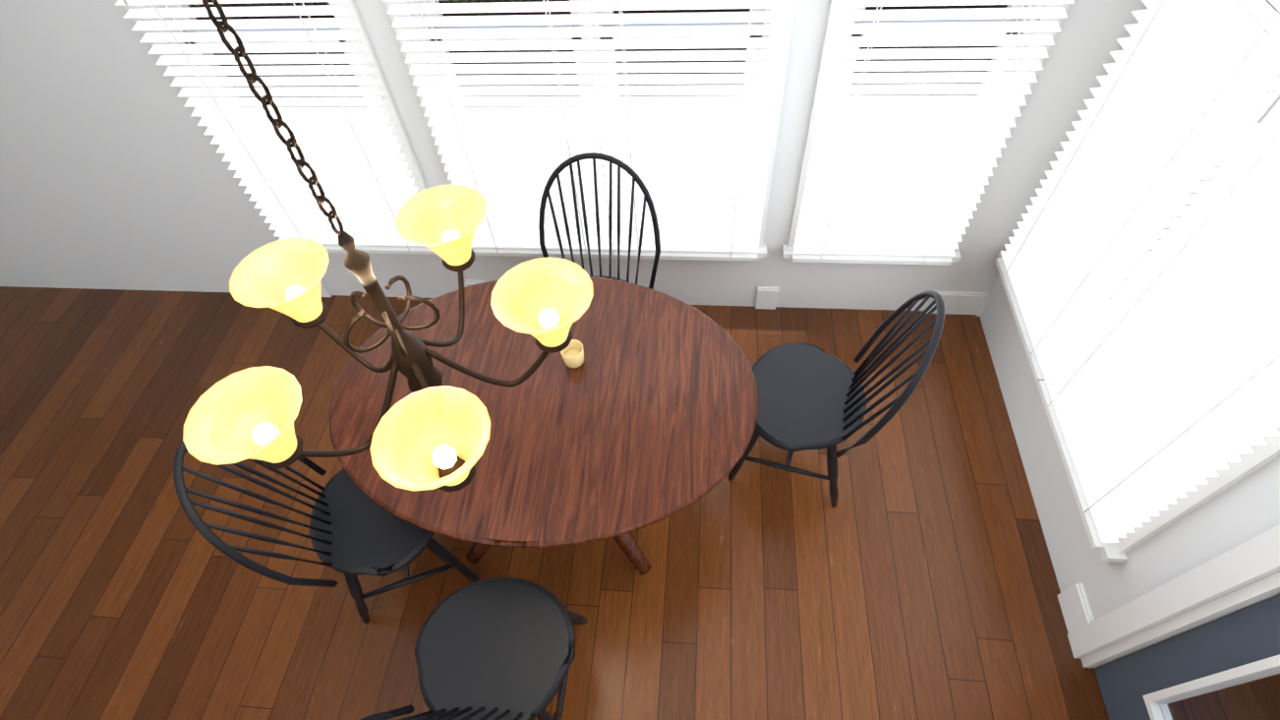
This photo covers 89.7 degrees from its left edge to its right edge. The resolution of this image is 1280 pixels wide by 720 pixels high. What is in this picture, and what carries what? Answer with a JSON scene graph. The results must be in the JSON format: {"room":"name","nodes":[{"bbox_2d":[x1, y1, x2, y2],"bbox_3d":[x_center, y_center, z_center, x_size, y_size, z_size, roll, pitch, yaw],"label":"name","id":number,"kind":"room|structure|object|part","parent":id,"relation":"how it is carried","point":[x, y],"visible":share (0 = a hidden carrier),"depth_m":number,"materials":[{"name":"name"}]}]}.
{"room":"dining room","nodes":[
{"label":"dining room","id":0,"kind":"room"},
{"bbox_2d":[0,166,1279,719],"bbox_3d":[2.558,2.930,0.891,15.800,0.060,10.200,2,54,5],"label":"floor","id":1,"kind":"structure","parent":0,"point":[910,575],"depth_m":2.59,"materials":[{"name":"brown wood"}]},
{"bbox_2d":[173,440,479,623],"bbox_3d":[-0.996,0.506,2.236,0.570,1.034,0.528,-19,55,-10],"label":"dining chair","id":2,"kind":"object","parent":1,"relation":"on","point":[355,530],"visible":0.65,"depth_m":2.20,"materials":[{"name":"black paint"}]},
{"bbox_2d":[359,577,587,719],"bbox_3d":[-0.460,0.903,1.908,0.528,1.034,0.570,0,54,4],"label":"dining chair","id":3,"kind":"object","parent":1,"relation":"on","point":[497,648],"visible":1,"depth_m":1.98,"materials":[{"name":"black paint"}]},
{"bbox_2d":[328,275,758,575],"bbox_3d":[-0.317,0.322,2.488,1.468,0.753,1.088,2,54,5],"label":"dining table","id":4,"kind":"object","parent":1,"relation":"on","point":[644,414],"visible":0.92,"depth_m":2.11,"materials":[{"name":"brown wood"}]},
{"bbox_2d":[560,339,583,368],"bbox_3d":[-0.230,-0.017,2.215,0.080,0.075,0.080,2,54,5],"label":"candle","id":5,"kind":"object","parent":4,"relation":"on","point":[572,353],"visible":0.96,"depth_m":2.21,"materials":[{"name":"beige wax"}]},
{"bbox_2d":[538,152,660,289],"bbox_3d":[-0.188,-0.277,2.757,0.528,1.034,0.570,4,54,7],"label":"dining chair","id":6,"kind":"object","parent":1,"relation":"on","point":[569,161],"visible":0.46,"depth_m":2.65,"materials":[{"name":"black paint"}]},
{"bbox_2d":[728,290,944,507],"bbox_3d":[0.678,0.104,2.419,0.570,1.034,0.528,14,56,14],"label":"dining chair","id":7,"kind":"object","parent":1,"relation":"on","point":[811,396],"visible":0.94,"depth_m":2.42,"materials":[{"name":"black paint"}]},
{"bbox_2d":[0,0,1279,658],"bbox_3d":[1.868,2.239,-0.847,14.980,3.630,9.040,2,54,5],"label":"wall","id":8,"kind":"structure","parent":0,"point":[114,173],"depth_m":2.79,"materials":[{"name":"white paint"}]},
{"bbox_2d":[115,0,436,254],"bbox_3d":[-1.406,-1.179,2.422,0.890,2.065,0.238,2,54,5],"label":"nook window","id":9,"kind":"structure","parent":8,"relation":"in","point":[364,161],"depth_m":2.56,"materials":[{"name":"white"}]},
{"bbox_2d":[320,278,332,296],"bbox_3d":[-1.855,-0.402,3.505,0.300,0.152,0.016,2,54,5],"label":"baseboard","id":10,"kind":"structure","parent":8,"relation":"attached to","point":[324,292],"depth_m":3.51,"materials":[{"name":"white"}]},
{"bbox_2d":[382,0,796,261],"bbox_3d":[-0.181,-1.236,2.171,1.430,2.405,0.238,2,54,5],"label":"nook window","id":11,"kind":"structure","parent":8,"relation":"in","point":[708,180],"depth_m":2.45,"materials":[{"name":"white"}]},
{"bbox_2d":[243,0,613,258],"bbox_3d":[-0.515,-1.100,2.267,0.669,2.005,0.076,2,54,5],"label":"window blind","id":12,"kind":"object","parent":11,"relation":"attached to","point":[510,161],"depth_m":2.48,"materials":[{"name":"white plastic"}]},
{"bbox_2d":[531,0,845,261],"bbox_3d":[0.154,-1.077,2.205,0.669,2.005,0.076,2,54,5],"label":"window blind","id":13,"kind":"object","parent":11,"relation":"attached to","point":[707,180],"depth_m":2.44,"materials":[{"name":"white plastic"}]},
{"bbox_2d":[188,0,1279,562],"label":"windows","id":14,"kind":"structure","parent":8,"relation":"in","point":[1158,381],"depth_m":1.87,"materials":[{"name":"white painted wood"},{"name":"glass"}]},
{"bbox_2d":[115,0,443,255],"bbox_3d":[-1.414,-1.132,2.351,0.802,2.005,0.076,2,54,5],"label":"window blind","id":15,"kind":"object","parent":14,"relation":"attached to","point":[361,158],"depth_m":2.57,"materials":[{"name":"white plastic"}]},
{"bbox_3d":[1.127,-1.097,2.356,12.140,2.700,4.990,2,54,5],"label":"deck rail","id":16,"kind":"part","parent":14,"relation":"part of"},
{"bbox_2d":[791,0,1074,265],"bbox_3d":[0.994,-1.047,2.127,0.702,2.005,0.076,2,54,5],"label":"window blind","id":17,"kind":"object","parent":14,"relation":"attached to","point":[871,190],"depth_m":2.38,"materials":[{"name":"white plastic"}]},
{"bbox_2d":[994,0,1279,382],"bbox_3d":[1.534,-0.771,1.887,0.077,2.005,0.659,2,54,5],"label":"window blind","id":18,"kind":"object","parent":14,"relation":"attached to","point":[1187,79],"depth_m":2.00,"materials":[{"name":"white plastic"}]},
{"bbox_2d":[782,0,1074,265],"bbox_3d":[1.003,-1.095,2.199,0.780,2.065,0.238,2,54,5],"label":"nook window","id":19,"kind":"structure","parent":8,"relation":"in","point":[901,191],"depth_m":2.38,"materials":[{"name":"white"}]},
{"bbox_2d":[926,290,990,316],"bbox_3d":[1.570,-0.278,3.184,0.255,0.152,0.025,2,54,5],"label":"baseboard","id":20,"kind":"structure","parent":8,"relation":"attached to","point":[956,302],"depth_m":3.17,"materials":[{"name":"white"}]},
{"bbox_2d":[1067,523,1279,719],"bbox_3d":[1.520,0.901,1.073,0.161,2.160,1.340,2,54,5],"label":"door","id":21,"kind":"structure","parent":8,"relation":"in","point":[1229,639],"depth_m":1.80,"materials":[{"name":"painted wood"},{"name":"glass"}]},
{"bbox_3d":[2.349,1.413,-1.931,15.800,1.000,8.900,2,54,5],"label":"ceiling","id":22,"kind":"structure","parent":0,"visible":0},
{"bbox_2d":[182,0,593,492],"bbox_3d":[-0.464,-0.534,0.513,0.683,2.034,0.670,2,54,5],"label":"chandelier","id":23,"kind":"object","parent":22,"relation":"hanging from","point":[430,433],"visible":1,"depth_m":1.09,"materials":[{"name":"yellow glass"}]},
{"label":"outside","id":24,"kind":"structure","parent":0,"visible":0},
{"bbox_2d":[188,1,1279,154],"bbox_3d":[4.106,-8.729,9.890,50.000,0.880,26.600,2,54,5],"label":"yard","id":25,"kind":"structure","parent":24,"point":[634,73],"depth_m":4.74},
{"bbox_2d":[212,0,1277,54],"bbox_3d":[1.885,-3.932,2.275,14.884,7.502,4.956,29,61,23],"label":"trees","id":26,"kind":"object","parent":25,"relation":"on","point":[570,14],"depth_m":5.29,"materials":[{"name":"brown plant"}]}
]}

